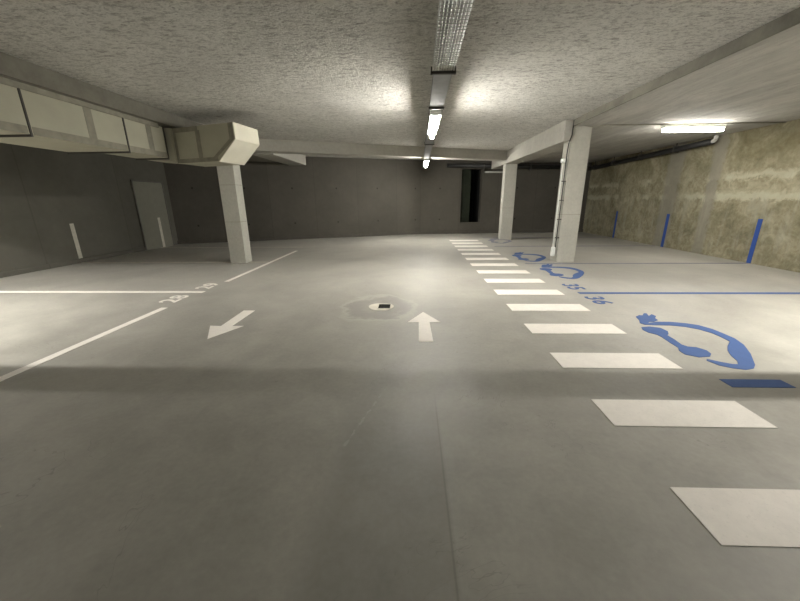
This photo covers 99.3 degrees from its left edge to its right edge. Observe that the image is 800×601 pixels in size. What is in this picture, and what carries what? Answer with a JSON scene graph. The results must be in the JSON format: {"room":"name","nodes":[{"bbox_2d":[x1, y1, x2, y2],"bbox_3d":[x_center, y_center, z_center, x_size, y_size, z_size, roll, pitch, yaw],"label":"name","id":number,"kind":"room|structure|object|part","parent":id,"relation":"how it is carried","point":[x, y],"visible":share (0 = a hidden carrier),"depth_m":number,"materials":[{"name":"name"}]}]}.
{"room":"parking garage","nodes":[
{"label":"parking garage","id":0,"kind":"room"},
{"bbox_2d":[0,143,177,272],"bbox_3d":[-8.085,-1.575,4.779,0.300,3.250,23.500,0,16,2],"label":"wall","id":1,"kind":"structure","parent":0,"point":[43,192],"depth_m":7.93,"materials":[{"name":"concrete"}]},
{"bbox_2d":[0,247,145,277],"bbox_3d":[-8.007,0.851,2.123,0.050,0.100,17.040,0,16,2],"label":"baseboard","id":2,"kind":"structure","parent":1,"relation":"attached to","point":[75,261],"depth_m":7.90,"materials":[{"name":"concrete"}]},
{"bbox_2d":[69,223,82,258],"bbox_3d":[-7.811,-1.431,8.203,0.006,0.830,0.100,0,16,2],"label":"marker","id":3,"kind":"object","parent":1,"relation":"attached to","point":[72,227],"visible":1,"depth_m":8.21,"materials":[{"name":"white paint"}]},
{"bbox_2d":[130,180,174,249],"bbox_3d":[-7.701,-2.675,10.648,0.050,2.030,1.280,0,16,2],"label":"door","id":4,"kind":"structure","parent":1,"relation":"in","point":[149,197],"depth_m":10.57,"materials":[{"name":"grey paint"}]},
{"bbox_2d":[157,218,165,246],"bbox_3d":[-7.677,-2.190,10.947,0.006,0.930,0.100,0,16,2],"label":"marker","id":5,"kind":"object","parent":4,"relation":"attached to","point":[159,221],"visible":0.86,"depth_m":10.94,"materials":[{"name":"white paint"}]},
{"bbox_2d":[0,74,274,161],"bbox_3d":[-6.097,-2.881,4.322,3.700,0.520,23.500,0,16,2],"label":"ceiling","id":6,"kind":"structure","parent":0,"point":[252,158],"depth_m":5.12,"materials":[{"name":"grey concrete"}]},
{"bbox_2d":[0,52,202,127],"bbox_3d":[-4.361,-1.683,0.753,0.025,0.225,16.100,0,16,2],"label":"beam","id":7,"kind":"structure","parent":6,"relation":"attached to","point":[10,66],"depth_m":4.50,"materials":[{"name":"concrete"}]},
{"bbox_2d":[0,76,259,166],"bbox_3d":[-4.167,-1.892,2.954,2.697,0.644,8.450,0,16,2],"label":"ventilation duct","id":8,"kind":"object","parent":6,"relation":"hanging from","point":[30,116],"visible":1,"depth_m":5.07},
{"bbox_3d":[-4.935,-2.006,3.266,1.100,0.520,1.436,0,16,2],"label":"board casing","id":9,"kind":"part","parent":8,"relation":"part of","materials":[{"name":"beige"}]},
{"bbox_3d":[-4.835,-2.419,4.664,1.000,0.520,1.436,0,16,2],"label":"board casing","id":10,"kind":"part","parent":8,"relation":"part of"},
{"bbox_3d":[-4.595,-2.753,5.788,0.600,0.520,0.876,0,16,2],"label":"board casing","id":11,"kind":"part","parent":8,"relation":"part of","materials":[{"name":"beige"}]},
{"bbox_3d":[-4.470,-2.969,6.622,0.790,0.580,0.830,0,16,2],"label":"elbow casing","id":12,"kind":"part","parent":8,"relation":"part of","materials":[{"name":"beige"}]},
{"bbox_3d":[-3.454,-2.914,6.440,1.546,0.600,0.695,5,17,19],"label":"elbow casing","id":13,"kind":"part","parent":8,"relation":"part of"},
{"bbox_2d":[163,156,420,240],"bbox_3d":[-3.522,-3.997,12.847,9.140,3.250,0.300,-6,17,-18],"label":"wall","id":14,"kind":"structure","parent":0,"point":[324,195],"depth_m":12.73,"materials":[{"name":"concrete"}]},
{"bbox_2d":[177,231,420,243],"bbox_3d":[-3.453,-2.450,13.132,9.140,0.120,0.052,-6,17,-18],"label":"baseboard","id":15,"kind":"structure","parent":14,"relation":"attached to","point":[412,232],"depth_m":13.04,"materials":[{"name":"concrete"}]},
{"bbox_2d":[0,232,799,600],"bbox_3d":[-0.160,0.140,5.003,16.130,0.300,24.100,0,16,2],"label":"floor","id":16,"kind":"structure","parent":0,"point":[313,448],"depth_m":2.18,"materials":[{"name":"concrete"}]},
{"bbox_2d":[0,308,165,381],"bbox_3d":[-3.306,0.547,3.180,0.090,0.004,3.160,0,16,2],"label":"parking line","id":17,"kind":"object","parent":16,"relation":"on","point":[6,376],"visible":1,"depth_m":3.42,"materials":[{"name":"white paint"}]},
{"bbox_2d":[0,291,204,292],"bbox_3d":[-5.512,-0.142,5.580,4.690,0.004,0.100,0,16,2],"label":"parking line","id":18,"kind":"object","parent":16,"relation":"on","point":[0,291],"visible":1,"depth_m":5.54,"materials":[{"name":"white paint"}]},
{"bbox_2d":[82,262,248,262],"bbox_3d":[-5.458,-0.924,8.227,4.610,0.004,0.080,0,16,2],"label":"parking line","id":19,"kind":"object","parent":16,"relation":"on","point":[82,262],"visible":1,"depth_m":8.21,"materials":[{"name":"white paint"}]},
{"bbox_2d":[159,295,187,302],"bbox_3d":[-3.397,-0.025,5.122,0.264,0.003,0.385,0,16,2],"label":"number","id":20,"kind":"object","parent":16,"relation":"on","point":[179,296],"visible":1,"depth_m":5.14,"materials":[{"name":"white paint"}]},
{"bbox_2d":[195,283,217,288],"bbox_3d":[-3.329,-0.252,5.886,0.266,0.003,0.382,0,16,2],"label":"number","id":21,"kind":"object","parent":16,"relation":"on","point":[204,285],"visible":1,"depth_m":5.85,"materials":[{"name":"white paint"}]},
{"bbox_2d":[161,247,262,247],"bbox_3d":[-5.365,-1.689,10.815,4.610,0.004,0.080,0,16,2],"label":"parking line","id":22,"kind":"object","parent":16,"relation":"on","point":[161,247],"visible":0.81,"depth_m":10.84,"materials":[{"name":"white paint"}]},
{"bbox_2d":[207,310,254,338],"bbox_3d":[-2.029,0.272,4.076,0.400,0.004,0.970,0,16,2],"label":"direction arrow","id":23,"kind":"object","parent":16,"relation":"on","point":[214,331],"visible":1,"depth_m":3.96,"materials":[{"name":"white paint"}]},
{"bbox_2d":[217,165,251,262],"bbox_3d":[-3.810,-2.228,7.782,0.376,2.730,0.326,0,16,2],"label":"concrete column","id":24,"kind":"structure","parent":16,"relation":"on","point":[230,182],"depth_m":7.73,"materials":[{"name":"grey concrete"}]},
{"bbox_2d":[224,251,295,281],"bbox_3d":[-3.097,-0.900,8.077,0.080,0.004,3.920,0,16,2],"label":"parking line","id":25,"kind":"object","parent":16,"relation":"on","point":[293,251],"visible":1,"depth_m":7.37,"materials":[{"name":"white paint"}]},
{"bbox_2d":[369,303,393,310],"bbox_3d":[-0.258,0.082,4.650,0.342,0.012,0.330,0,16,2],"label":"gully","id":26,"kind":"object","parent":16,"relation":"on","point":[378,306],"visible":1,"depth_m":4.64,"materials":[{"name":"beige metal"}]},
{"bbox_2d":[407,312,440,341],"bbox_3d":[0.284,0.287,3.956,0.400,0.004,0.970,0,16,2],"label":"direction arrow","id":27,"kind":"object","parent":16,"relation":"on","point":[425,334],"visible":1,"depth_m":3.94,"materials":[{"name":"white paint"}]},
{"bbox_2d":[452,243,482,243],"bbox_3d":[2.243,-1.915,11.354,1.005,0.004,0.300,0,16,2],"label":"crosswalk stripe","id":28,"kind":"object","parent":16,"relation":"on","point":[452,243],"visible":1,"depth_m":11.25,"materials":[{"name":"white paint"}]},
{"bbox_2d":[455,246,487,246],"bbox_3d":[2.213,-1.692,10.600,1.005,0.004,0.300,0,16,2],"label":"crosswalk stripe","id":29,"kind":"object","parent":16,"relation":"on","point":[455,246],"visible":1,"depth_m":10.53,"materials":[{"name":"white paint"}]},
{"bbox_2d":[458,249,493,250],"bbox_3d":[2.183,-1.469,9.846,1.005,0.004,0.300,0,16,2],"label":"crosswalk stripe","id":30,"kind":"object","parent":16,"relation":"on","point":[458,249],"visible":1,"depth_m":9.74,"materials":[{"name":"white paint"}]},
{"bbox_2d":[461,253,500,254],"bbox_3d":[2.153,-1.246,9.091,1.005,0.004,0.300,0,16,2],"label":"crosswalk stripe","id":31,"kind":"object","parent":16,"relation":"on","point":[461,253],"visible":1,"depth_m":9.01,"materials":[{"name":"white paint"}]},
{"bbox_2d":[466,258,508,259],"bbox_3d":[2.123,-1.023,8.337,1.005,0.004,0.300,0,16,2],"label":"crosswalk stripe","id":32,"kind":"object","parent":16,"relation":"on","point":[466,258],"visible":1,"depth_m":8.26,"materials":[{"name":"white paint"}]},
{"bbox_2d":[470,263,517,265],"bbox_3d":[2.093,-0.800,7.583,1.005,0.004,0.300,0,16,2],"label":"crosswalk stripe","id":33,"kind":"object","parent":16,"relation":"on","point":[472,264],"visible":1,"depth_m":7.59,"materials":[{"name":"white paint"}]},
{"bbox_2d":[488,238,510,242],"bbox_3d":[3.499,-2.091,11.914,0.792,0.004,1.492,0,16,2],"label":"floor marking","id":34,"kind":"object","parent":16,"relation":"on","point":[494,239],"visible":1,"depth_m":11.97,"materials":[{"name":"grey paint"}]},
{"bbox_2d":[476,270,528,272],"bbox_3d":[2.063,-0.577,6.829,1.005,0.004,0.300,0,16,2],"label":"crosswalk stripe","id":35,"kind":"object","parent":16,"relation":"on","point":[478,271],"visible":1,"depth_m":6.85,"materials":[{"name":"white paint"}]},
{"bbox_2d":[498,164,516,239],"bbox_3d":[3.812,-3.468,12.074,0.406,2.550,0.336,0,16,2],"label":"concrete column","id":36,"kind":"structure","parent":16,"relation":"on","point":[509,170],"depth_m":11.94,"materials":[{"name":"grey concrete"}]},
{"bbox_2d":[491,120,586,168],"bbox_3d":[3.745,-4.474,10.256,0.450,0.410,6.750,0,16,2],"label":"concrete beam","id":37,"kind":"structure","parent":36,"relation":"on","point":[553,139],"depth_m":8.49,"materials":[{"name":"grey concrete"}]},
{"bbox_2d":[484,279,544,282],"bbox_3d":[2.033,-0.354,6.075,1.005,0.004,0.300,0,16,2],"label":"crosswalk stripe","id":38,"kind":"object","parent":16,"relation":"on","point":[486,280],"visible":1,"depth_m":6.03,"materials":[{"name":"white paint"}]},
{"bbox_2d":[512,252,545,261],"bbox_3d":[3.272,-1.114,8.612,0.792,0.004,1.492,0,16,2],"label":"floor marking","id":39,"kind":"object","parent":16,"relation":"on","point":[519,254],"visible":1,"depth_m":8.48,"materials":[{"name":"blue paint"}]},
{"bbox_2d":[494,290,564,294],"bbox_3d":[2.003,-0.131,5.321,1.005,0.004,0.300,0,16,2],"label":"crosswalk stripe","id":40,"kind":"object","parent":16,"relation":"on","point":[499,292],"visible":1,"depth_m":5.29,"materials":[{"name":"white paint"}]},
{"bbox_2d":[507,304,589,310],"bbox_3d":[1.974,0.092,4.566,1.005,0.004,0.300,0,16,2],"label":"crosswalk stripe","id":41,"kind":"object","parent":16,"relation":"on","point":[514,307],"visible":1,"depth_m":4.55,"materials":[{"name":"white paint"}]},
{"bbox_2d":[515,237,581,237],"bbox_3d":[5.498,-2.374,12.812,4.680,0.004,0.080,0,16,2],"label":"parking line","id":42,"kind":"object","parent":16,"relation":"on","point":[515,237],"visible":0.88,"depth_m":12.83,"materials":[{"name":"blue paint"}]},
{"bbox_2d":[540,264,583,278],"bbox_3d":[3.280,-0.604,6.884,0.792,0.004,1.492,0,16,2],"label":"floor marking","id":43,"kind":"object","parent":16,"relation":"on","point":[546,267],"visible":1,"depth_m":6.75,"materials":[{"name":"blue paint"}]},
{"bbox_2d":[550,127,591,261],"bbox_3d":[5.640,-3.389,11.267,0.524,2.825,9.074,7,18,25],"label":"concrete column","id":44,"kind":"structure","parent":16,"relation":"on","point":[578,150],"depth_m":7.40,"materials":[{"name":"grey concrete"}]},
{"bbox_2d":[550,121,573,255],"bbox_3d":[3.496,-2.353,7.370,0.172,2.800,0.100,0,16,2],"label":"conduit","id":45,"kind":"object","parent":44,"relation":"attached to","point":[552,253],"visible":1,"depth_m":7.40,"materials":[{"name":"white plastic"}]},
{"bbox_2d":[562,284,584,288],"bbox_3d":[2.875,-0.230,5.630,0.264,0.003,0.362,0,16,2],"label":"parking number","id":46,"kind":"object","parent":16,"relation":"on","point":[562,284],"visible":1,"depth_m":5.57,"materials":[{"name":"blue paint"}]},
{"bbox_2d":[524,324,626,333],"bbox_3d":[1.944,0.315,3.812,1.005,0.004,0.300,0,16,2],"label":"crosswalk stripe","id":47,"kind":"object","parent":16,"relation":"on","point":[534,328],"visible":1,"depth_m":3.79,"materials":[{"name":"white paint"}]},
{"bbox_2d":[585,297,612,303],"bbox_3d":[2.849,-0.005,4.868,0.266,0.003,0.372,0,16,2],"label":"parking number","id":48,"kind":"object","parent":16,"relation":"on","point":[593,298],"visible":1,"depth_m":4.81,"materials":[{"name":"blue paint"}]},
{"bbox_2d":[550,353,682,368],"bbox_3d":[1.914,0.538,3.058,1.005,0.004,0.300,0,16,2],"label":"crosswalk stripe","id":49,"kind":"object","parent":16,"relation":"on","point":[566,360],"visible":1,"depth_m":3.04,"materials":[{"name":"white paint"}]},
{"bbox_2d":[525,263,748,263],"bbox_3d":[5.236,-0.827,7.582,4.830,0.004,0.080,0,16,2],"label":"parking line","id":50,"kind":"object","parent":16,"relation":"on","point":[525,263],"visible":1,"depth_m":7.56,"materials":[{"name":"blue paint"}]},
{"bbox_2d":[591,399,776,427],"bbox_3d":[1.884,0.761,2.304,1.005,0.004,0.300,0,16,2],"label":"crosswalk stripe","id":51,"kind":"object","parent":16,"relation":"on","point":[652,413],"visible":1,"depth_m":2.29,"materials":[{"name":"white paint"}]},
{"bbox_2d":[578,292,799,293],"bbox_3d":[5.160,-0.112,5.162,4.810,0.004,0.090,0,16,2],"label":"parking line","id":52,"kind":"object","parent":16,"relation":"on","point":[578,292],"visible":1,"depth_m":5.19,"materials":[{"name":"blue paint"}]},
{"bbox_2d":[636,313,754,369],"bbox_3d":[3.062,0.373,3.581,0.792,0.004,1.492,0,16,2],"label":"floor marking","id":53,"kind":"object","parent":16,"relation":"on","point":[737,350],"visible":1,"depth_m":3.34,"materials":[{"name":"blue paint"}]},
{"bbox_2d":[670,487,799,547],"bbox_3d":[1.854,0.984,1.550,1.005,0.004,0.300,0,16,2],"label":"crosswalk stripe","id":54,"kind":"object","parent":16,"relation":"on","point":[732,516],"visible":1,"depth_m":1.56,"materials":[{"name":"white paint"}]},
{"bbox_2d":[719,379,795,387],"bbox_3d":[2.789,0.648,2.659,0.470,0.004,0.120,0,16,2],"label":"floor marking","id":55,"kind":"object","parent":16,"relation":"on","point":[754,383],"visible":1,"depth_m":2.65,"materials":[{"name":"blue paint"}]},
{"bbox_2d":[0,0,799,159],"bbox_3d":[-0.392,-2.977,4.090,7.720,0.300,23.500,0,16,2],"label":"ceiling","id":56,"kind":"structure","parent":0,"point":[340,71],"depth_m":3.76,"materials":[{"name":"grey concrete"}]},
{"bbox_2d":[252,153,305,164],"bbox_3d":[-3.704,-4.567,10.677,0.610,0.335,3.000,0,16,2],"label":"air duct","id":57,"kind":"structure","parent":56,"relation":"attached to","point":[288,159],"depth_m":10.63,"materials":[{"name":"grey metal"}]},
{"bbox_2d":[254,139,506,160],"bbox_3d":[-0.516,-4.457,10.131,8.531,0.300,0.420,-6,17,-19],"label":"concrete beam","id":58,"kind":"structure","parent":56,"relation":"attached to","point":[266,145],"depth_m":9.84,"materials":[{"name":"grey concrete"}]},
{"bbox_2d":[423,142,433,167],"bbox_3d":[0.813,-4.358,10.440,0.230,0.068,5.862,0,16,3],"label":"cable tray","id":59,"kind":"object","parent":58,"relation":"attached to","point":[428,147],"visible":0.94,"depth_m":8.78,"materials":[{"name":"grey metal"}]},
{"bbox_2d":[423,159,428,167],"bbox_3d":[0.851,-4.488,11.143,0.164,0.130,1.504,0,16,3],"label":"lamp","id":60,"kind":"object","parent":59,"relation":"attached to","point":[426,161],"visible":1,"depth_m":10.79,"materials":[{"name":"white plastic"}]},
{"bbox_2d":[425,66,455,142],"bbox_3d":[0.541,-2.884,5.460,0.250,0.070,4.462,0,16,3],"label":"cable tray","id":61,"kind":"object","parent":59,"relation":"attached to","point":[441,80],"visible":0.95,"depth_m":3.93,"materials":[{"name":"grey metal"}]},
{"bbox_2d":[427,110,441,137],"bbox_3d":[0.543,-2.823,5.511,0.164,0.130,1.504,0,16,3],"label":"lamp","id":62,"kind":"object","parent":61,"relation":"attached to","point":[435,115],"visible":1,"depth_m":5.07,"materials":[{"name":"white plastic"}]},
{"bbox_2d":[430,116,437,137],"bbox_3d":[0.544,-2.801,5.517,0.072,0.085,1.460,0,16,3],"label":"diffuser","id":63,"kind":"object","parent":62,"relation":"attached to","point":[433,119],"depth_m":5.28,"materials":[{"name":"white plastic"}]},
{"bbox_2d":[432,0,472,70],"bbox_3d":[0.247,-1.301,0.049,0.217,0.056,6.853,0,16,3],"label":"cable tray","id":64,"kind":"object","parent":56,"relation":"hanging from","point":[453,15],"visible":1,"depth_m":2.57,"materials":[{"name":"metal"}]},
{"bbox_2d":[420,160,591,230],"bbox_3d":[4.444,-4.524,14.395,7.202,3.250,0.300,-1,16,-2],"label":"wall","id":65,"kind":"structure","parent":0,"point":[536,190],"depth_m":14.29,"materials":[{"name":"concrete"}]},
{"bbox_2d":[460,169,470,221],"bbox_3d":[2.765,-4.402,14.376,0.400,2.130,0.038,-1,16,-2],"label":"shutter","id":66,"kind":"object","parent":65,"relation":"attached to","point":[466,173],"visible":0.92,"depth_m":14.35,"materials":[{"name":"black metal"}]},
{"bbox_2d":[469,169,480,221],"bbox_3d":[2.945,-4.527,14.962,0.850,2.280,0.920,-1,16,-2],"label":"opening","id":67,"kind":"object","parent":65,"relation":"attached to","point":[475,174],"depth_m":15.12,"materials":[{"name":"black"}]},
{"bbox_2d":[485,171,502,172],"bbox_3d":[3.921,-5.215,13.803,0.953,0.067,0.070,-1,16,-3],"label":"pipe","id":68,"kind":"object","parent":65,"relation":"attached to","point":[485,171],"visible":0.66,"depth_m":13.77,"materials":[{"name":"grey metal"}]},
{"bbox_2d":[421,229,582,233],"bbox_3d":[4.465,-2.973,14.670,7.202,0.120,0.051,-1,16,-2],"label":"baseboard","id":69,"kind":"structure","parent":65,"relation":"attached to","point":[579,230],"depth_m":14.61,"materials":[{"name":"concrete"}]},
{"bbox_2d":[447,163,560,170],"bbox_3d":[4.746,-5.427,13.784,5.716,0.283,0.202,-1,16,-2],"label":"pipe","id":70,"kind":"object","parent":65,"relation":"attached to","point":[449,165],"visible":0.63,"depth_m":13.70,"materials":[{"name":"black plastic"}]},
{"bbox_2d":[522,23,799,162],"bbox_3d":[5.520,-2.910,3.899,4.110,0.420,23.500,0,16,2],"label":"ceiling","id":71,"kind":"structure","parent":0,"point":[759,82],"depth_m":5.42,"materials":[{"name":"grey concrete"}]},
{"bbox_2d":[588,135,718,170],"bbox_3d":[7.648,-4.623,10.984,0.170,0.334,6.007,0,16,2],"label":"drain pipe","id":72,"kind":"object","parent":71,"relation":"attached to","point":[675,149],"visible":1,"depth_m":9.84,"materials":[{"name":"black plastic"}]},
{"bbox_2d":[574,7,799,125],"bbox_3d":[3.309,-1.534,-0.154,0.020,0.125,14.800,0,16,2],"label":"concrete beam","id":73,"kind":"structure","parent":71,"relation":"attached to","point":[792,18],"depth_m":3.79,"materials":[{"name":"concrete"}]},
{"bbox_2d":[600,122,785,125],"bbox_3d":[5.848,-3.535,6.801,3.600,0.022,0.022,0,16,2],"label":"conduit","id":74,"kind":"object","parent":71,"relation":"attached to","point":[735,122],"visible":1,"depth_m":6.79,"materials":[{"name":"grey metal"}]},
{"bbox_2d":[661,124,726,131],"bbox_3d":[5.973,-3.511,6.929,1.224,0.130,0.100,0,16,2],"label":"lamp","id":75,"kind":"object","parent":71,"relation":"attached to","point":[688,127],"visible":0.91,"depth_m":6.89,"materials":[{"name":"white plastic"}]},
{"bbox_2d":[662,127,723,131],"bbox_3d":[5.973,-3.490,6.936,1.180,0.085,0.072,0,16,2],"label":"diffuser","id":76,"kind":"object","parent":75,"relation":"attached to","point":[664,129],"depth_m":6.90,"materials":[{"name":"white plastic"}]},
{"bbox_2d":[583,119,799,272],"bbox_3d":[7.736,-1.549,4.222,0.300,3.250,23.500,0,16,2],"label":"wall","id":77,"kind":"structure","parent":0,"point":[715,196],"depth_m":8.33,"materials":[{"name":"beige concrete"}]},
{"bbox_2d":[612,211,617,237],"bbox_3d":[7.874,-2.778,12.441,0.006,0.950,0.100,0,16,2],"label":"marker","id":78,"kind":"object","parent":77,"relation":"attached to","point":[616,211],"visible":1,"depth_m":12.42,"materials":[{"name":"blue paint"}]},
{"bbox_2d":[660,214,669,246],"bbox_3d":[7.786,-2.053,9.988,0.006,0.950,0.110,0,16,2],"label":"marker","id":79,"kind":"object","parent":77,"relation":"attached to","point":[668,215],"visible":1,"depth_m":9.97,"materials":[{"name":"blue paint"}]},
{"bbox_2d":[746,219,762,263],"bbox_3d":[7.693,-1.282,7.381,0.006,0.950,0.100,0,16,2],"label":"marker","id":80,"kind":"object","parent":77,"relation":"attached to","point":[759,223],"visible":1,"depth_m":7.38,"materials":[{"name":"blue paint"}]}
]}

